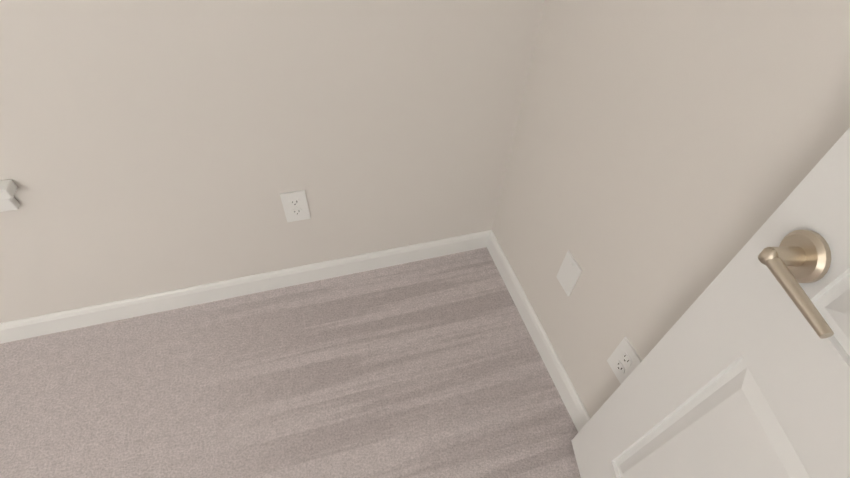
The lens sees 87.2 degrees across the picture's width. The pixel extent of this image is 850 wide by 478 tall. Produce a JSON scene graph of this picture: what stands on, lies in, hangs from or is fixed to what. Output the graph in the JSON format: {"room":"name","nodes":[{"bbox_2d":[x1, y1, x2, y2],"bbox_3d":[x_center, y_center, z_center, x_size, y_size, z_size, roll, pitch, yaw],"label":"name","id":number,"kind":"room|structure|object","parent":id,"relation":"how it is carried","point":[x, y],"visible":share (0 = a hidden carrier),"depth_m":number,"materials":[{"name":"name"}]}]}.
{"room":"empty bedroom","nodes":[
{"label":"empty bedroom","id":0,"kind":"room"},
{"bbox_2d":[0,0,544,322],"bbox_3d":[-0.228,-0.768,0.785,6.240,2.445,0.200,-11,50,-13],"label":"wall","id":1,"kind":"structure","parent":0,"point":[148,147],"depth_m":1.13,"materials":[{"name":"white paint"}]},
{"bbox_2d":[0,180,19,211],"bbox_3d":[-1.427,-0.052,0.979,0.959,0.078,0.150,-11,50,-13],"label":"trim","id":2,"kind":"structure","parent":1,"relation":"attached to","point":[8,200],"depth_m":1.03,"materials":[{"name":"white"}]},
{"bbox_2d":[0,230,493,343],"bbox_3d":[-1.437,0.316,1.333,3.524,0.084,0.013,-11,50,-13],"label":"baseboard","id":3,"kind":"structure","parent":1,"relation":"attached to","point":[36,326],"depth_m":1.50,"materials":[{"name":"white wood"}]},
{"bbox_2d":[280,190,310,221],"bbox_3d":[-0.384,-0.096,1.329,0.070,0.115,0.008,-11,50,-13],"label":"electrical outlet","id":4,"kind":"object","parent":1,"relation":"attached to","point":[295,205],"visible":1,"depth_m":1.32,"materials":[{"name":"white plastic"}]},
{"bbox_2d":[0,247,580,477],"bbox_3d":[0.199,1.342,0.657,6.240,0.120,3.666,-11,50,-13],"label":"floor","id":5,"kind":"structure","parent":0,"point":[435,367],"depth_m":1.33,"materials":[{"name":"carpet"}]},
{"bbox_2d":[492,0,849,418],"bbox_3d":[0.564,-0.271,0.392,0.120,2.445,1.458,-11,50,-13],"label":"wall","id":6,"kind":"structure","parent":0,"point":[665,157],"depth_m":0.84,"materials":[{"name":"white paint"}]},
{"bbox_2d":[484,234,589,431],"bbox_3d":[0.428,0.472,1.304,0.013,0.084,1.284,-11,50,-13],"label":"baseboard","id":7,"kind":"structure","parent":6,"relation":"attached to","point":[570,398],"depth_m":1.42,"materials":[{"name":"white wood"}]},
{"bbox_2d":[556,251,581,295],"bbox_3d":[0.384,0.094,1.198,0.006,0.115,0.070,-11,50,-13],"label":"blank wall plate","id":8,"kind":"object","parent":6,"relation":"attached to","point":[569,273],"visible":1,"depth_m":1.19,"materials":[{"name":"white plastic"}]},
{"bbox_2d":[607,337,641,383],"bbox_3d":[0.458,0.285,1.028,0.008,0.115,0.070,-11,50,-13],"label":"electrical outlet","id":9,"kind":"object","parent":6,"relation":"attached to","point":[624,360],"visible":0.98,"depth_m":1.02,"materials":[{"name":"white plastic"}]},
{"bbox_2d":[571,127,849,477],"bbox_3d":[0.493,0.159,0.266,0.035,2.030,0.706,-1,49,-4],"label":"door leaf","id":10,"kind":"structure","parent":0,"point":[741,313],"depth_m":0.59,"materials":[{"name":"white wood"}]}
]}

